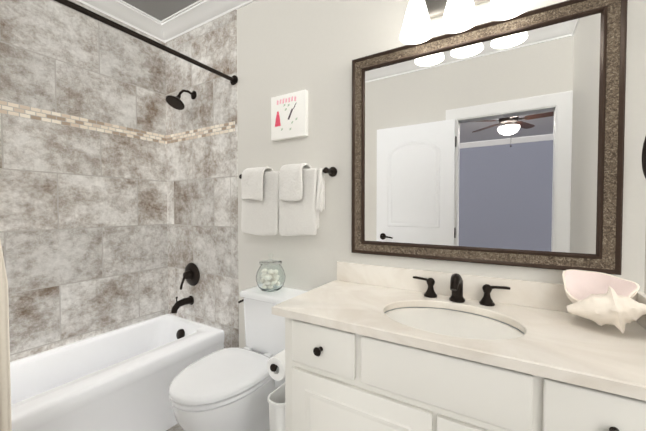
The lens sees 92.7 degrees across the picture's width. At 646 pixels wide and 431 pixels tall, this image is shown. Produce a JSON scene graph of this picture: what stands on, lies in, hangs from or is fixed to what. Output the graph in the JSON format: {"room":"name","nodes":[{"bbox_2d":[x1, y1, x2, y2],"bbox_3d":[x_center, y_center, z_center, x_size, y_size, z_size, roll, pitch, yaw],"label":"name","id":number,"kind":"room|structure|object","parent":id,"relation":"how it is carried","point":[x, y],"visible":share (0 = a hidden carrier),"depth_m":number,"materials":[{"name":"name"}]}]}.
{"room":"bathroom","nodes":[
{"label":"bathroom","id":0,"kind":"room"},
{"bbox_2d":[122,0,198,20],"bbox_3d":[-0.472,-1.439,1.042,2.940,0.060,1.770,1,2,31],"label":"ceiling","id":1,"kind":"structure","parent":0,"point":[160,10],"depth_m":2.11,"materials":[{"name":"paint"}]},
{"bbox_2d":[76,0,162,38],"bbox_3d":[-1.588,-1.374,1.722,0.087,0.102,1.350,1,2,31],"label":"crown molding","id":2,"kind":"structure","parent":1,"relation":"attached to","point":[119,10],"depth_m":2.12,"materials":[{"name":"white wood"}]},
{"bbox_2d":[166,423,183,430],"bbox_3d":[-0.472,1.270,1.106,2.940,0.060,1.770,1,2,31],"label":"floor","id":3,"kind":"structure","parent":0,"point":[176,427],"depth_m":1.77,"materials":[{"name":"tile"}]},
{"bbox_2d":[10,314,223,430],"bbox_3d":[-1.337,1.008,1.625,0.655,0.440,1.508,1,2,31],"label":"bathtub","id":4,"kind":"object","parent":3,"relation":"on","point":[120,379],"visible":0.94,"depth_m":1.69,"materials":[{"name":"ceramic"}]},
{"bbox_2d":[169,286,307,430],"bbox_3d":[-0.370,0.828,1.515,0.504,0.807,0.685,1,2,31],"label":"toilet","id":5,"kind":"object","parent":3,"relation":"on","point":[229,389],"visible":0.77,"depth_m":1.42,"materials":[{"name":"ceramic"}]},
{"bbox_2d":[256,253,285,291],"bbox_3d":[-0.294,0.315,1.732,0.166,0.206,0.166,1,2,31],"label":"shell jar","id":6,"kind":"object","parent":5,"relation":"on","point":[270,275],"visible":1,"depth_m":1.68,"materials":[{"name":"clear glass"}]},
{"bbox_2d":[267,382,284,430],"bbox_3d":[-0.147,0.991,1.329,0.102,0.483,0.208,1,2,31],"label":"trash bin","id":7,"kind":"object","parent":3,"relation":"on","point":[276,399],"visible":0.4,"depth_m":1.24,"materials":[{"name":"white plastic"}]},
{"bbox_2d":[272,261,645,430],"bbox_3d":[0.431,0.738,1.117,1.175,1.003,0.544,1,2,31],"label":"bathroom vanity","id":8,"kind":"object","parent":3,"relation":"on","point":[369,347],"visible":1,"depth_m":0.98,"materials":[{"name":"white wood"}]},
{"bbox_2d":[267,349,284,380],"bbox_3d":[-0.155,0.622,1.299,0.104,0.094,0.170,1,2,31],"label":"toilet paper roll","id":9,"kind":"object","parent":8,"relation":"attached to","point":[276,366],"visible":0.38,"depth_m":1.25,"materials":[{"name":"white paper"}]},
{"bbox_2d":[385,307,523,333],"bbox_3d":[0.441,0.458,1.087,0.504,0.140,0.396,1,2,31],"label":"sink","id":10,"kind":"object","parent":8,"relation":"in","point":[438,320],"depth_m":1.13,"materials":[{"name":"ceramic"}]},
{"bbox_2d":[413,273,509,305],"bbox_3d":[0.535,0.292,1.238,0.374,0.118,0.144,1,2,31],"label":"faucet","id":11,"kind":"object","parent":8,"relation":"on","point":[452,289],"depth_m":1.27,"materials":[{"name":"black metal"}]},
{"bbox_2d":[562,269,645,333],"bbox_3d":[0.897,0.275,0.984,0.202,0.164,0.228,1,2,31],"label":"conch shell","id":12,"kind":"object","parent":8,"relation":"on","point":[600,298],"visible":1,"depth_m":0.98,"materials":[{"name":"white ceramic"}]},
{"bbox_2d":[158,0,256,42],"bbox_3d":[-0.097,-1.373,1.661,2.700,0.102,0.087,1,2,31],"label":"crown molding","id":13,"kind":"structure","parent":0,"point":[199,13],"depth_m":2.13,"materials":[{"name":"white wood"}]},
{"bbox_2d":[237,0,645,347],"bbox_3d":[-0.044,-0.101,1.778,2.940,2.650,0.120,1,2,31],"label":"wall","id":14,"kind":"structure","parent":0,"point":[314,48],"depth_m":1.66,"materials":[{"name":"paint"}]},
{"bbox_2d":[165,10,238,347],"bbox_3d":[-0.891,-0.064,2.220,0.778,2.555,0.008,1,2,31],"label":"wall tiles","id":15,"kind":"structure","parent":14,"relation":"attached to","point":[202,235],"depth_m":2.17,"materials":[{"name":"grey tile"}]},
{"bbox_2d":[54,0,237,84],"bbox_3d":[-0.975,-0.867,1.361,0.066,0.066,1.571,1,2,31],"label":"rail","id":16,"kind":"object","parent":15,"relation":"attached to","point":[233,79],"visible":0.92,"depth_m":1.49,"materials":[{"name":"black metal"}]},
{"bbox_2d":[0,240,11,430],"bbox_3d":[-1.233,0.176,0.935,0.086,2.015,0.392,1,2,31],"label":"shower curtain","id":17,"kind":"object","parent":16,"relation":"hanging from","point":[5,405],"visible":1,"depth_m":1.08,"materials":[{"name":"beige fabric"}]},
{"bbox_2d":[166,89,196,109],"bbox_3d":[-0.983,-0.814,2.133,0.126,0.162,0.202,1,2,31],"label":"shower head","id":18,"kind":"object","parent":15,"relation":"attached to","point":[176,102],"visible":1,"depth_m":2.10},
{"bbox_2d":[171,296,193,312],"bbox_3d":[-1.018,0.631,2.215,0.070,0.113,0.157,1,2,31],"label":"tub spout","id":19,"kind":"object","parent":15,"relation":"attached to","point":[177,305],"visible":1,"depth_m":2.20,"materials":[{"name":"black metal"}]},
{"bbox_2d":[180,263,199,289],"bbox_3d":[-0.982,0.442,2.235,0.170,0.188,0.078,1,2,31],"label":"tub valve","id":20,"kind":"object","parent":15,"relation":"attached to","point":[191,274],"visible":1,"depth_m":2.23,"materials":[{"name":"black metal"}]},
{"bbox_2d":[166,121,234,143],"bbox_3d":[-0.901,-0.587,2.208,0.762,0.069,0.002,1,2,31],"label":"band","id":21,"kind":"object","parent":15,"relation":"attached to","point":[223,128],"visible":1,"depth_m":2.18,"materials":[{"name":"tile"}]},
{"bbox_2d":[229,30,231,346],"bbox_3d":[-0.615,-0.060,2.046,0.003,2.555,0.001,1,2,31],"label":"wall tile","id":22,"kind":"structure","parent":15,"relation":"attached to","point":[230,177],"depth_m":2.04,"materials":[{"name":"tile"}]},
{"bbox_2d":[239,163,336,235],"bbox_3d":[-0.240,-0.082,1.747,0.658,0.404,0.137,1,2,31],"label":"towel rail","id":23,"kind":"object","parent":14,"relation":"attached to","point":[287,200],"visible":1,"depth_m":1.69,"materials":[{"name":"white fabric"}]},
{"bbox_2d":[241,171,278,235],"bbox_3d":[-0.367,-0.069,1.818,0.290,0.374,0.059,1,2,31],"label":"towel","id":24,"kind":"object","parent":23,"relation":"hanging from","point":[259,217],"depth_m":1.78,"materials":[{"name":"fabric"}]},
{"bbox_2d":[279,168,318,235],"bbox_3d":[-0.134,-0.068,1.676,0.253,0.368,0.061,1,2,31],"label":"towel","id":25,"kind":"object","parent":23,"relation":"hanging from","point":[301,217],"depth_m":1.63,"materials":[{"name":"fabric"}]},
{"bbox_2d":[316,168,324,211],"bbox_3d":[-0.013,-0.132,1.602,0.042,0.225,0.049,1,2,31],"label":"towel","id":26,"kind":"object","parent":23,"relation":"hanging from","point":[320,182],"depth_m":1.59,"materials":[{"name":"fabric"}]},
{"bbox_2d":[271,89,307,140],"bbox_3d":[-0.195,-0.570,1.770,0.248,0.252,0.029,1,2,31],"label":"picture","id":27,"kind":"object","parent":14,"relation":"attached to","point":[289,115],"visible":0.98,"depth_m":1.75},
{"bbox_2d":[399,0,530,43],"bbox_3d":[0.543,-0.847,1.217,0.464,0.203,0.196,1,2,31],"label":"sconce","id":28,"kind":"object","parent":14,"relation":"attached to","point":[458,17],"visible":0.98,"depth_m":1.23,"materials":[{"name":"white glass"}]},
{"bbox_2d":[351,0,627,274],"bbox_3d":[0.583,-0.289,1.302,1.011,0.968,0.032,1,2,31],"label":"mirror","id":29,"kind":"object","parent":14,"relation":"attached to","point":[497,142],"visible":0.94,"depth_m":1.23,"materials":[{"name":"clear glass"}]},
{"bbox_2d":[644,234,645,293],"bbox_3d":[0.702,-0.066,0.290,0.120,2.650,1.650,1,2,31],"label":"wall","id":30,"kind":"structure","parent":0,"point":[645,268],"depth_m":1.03,"materials":[{"name":"paint"}]},
{"bbox_2d":[642,137,645,178],"bbox_3d":[0.955,-0.186,0.866,0.047,0.190,0.167,1,2,31],"label":"towel ring","id":31,"kind":"object","parent":30,"relation":"attached to","point":[644,158],"visible":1,"depth_m":0.93,"materials":[{"name":"black metal"}]},
{"bbox_3d":[-1.708,-0.101,1.754,0.120,2.650,1.650,1,2,31],"label":"wall","id":32,"kind":"structure","parent":0,"visible":0},
{"bbox_2d":[0,0,167,361],"bbox_3d":[-1.622,-0.053,1.774,0.008,2.555,1.530,1,2,31],"label":"wall tile","id":33,"kind":"structure","parent":32,"relation":"attached to","point":[83,228],"depth_m":1.92,"materials":[{"name":"grey tile"}]},
{"bbox_2d":[0,100,165,143],"bbox_3d":[-1.620,-0.576,1.755,0.002,0.069,1.522,1,2,31],"label":"tile band","id":34,"kind":"object","parent":33,"relation":"attached to","point":[18,110],"visible":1,"depth_m":1.90,"materials":[{"name":"tile"}]}
]}

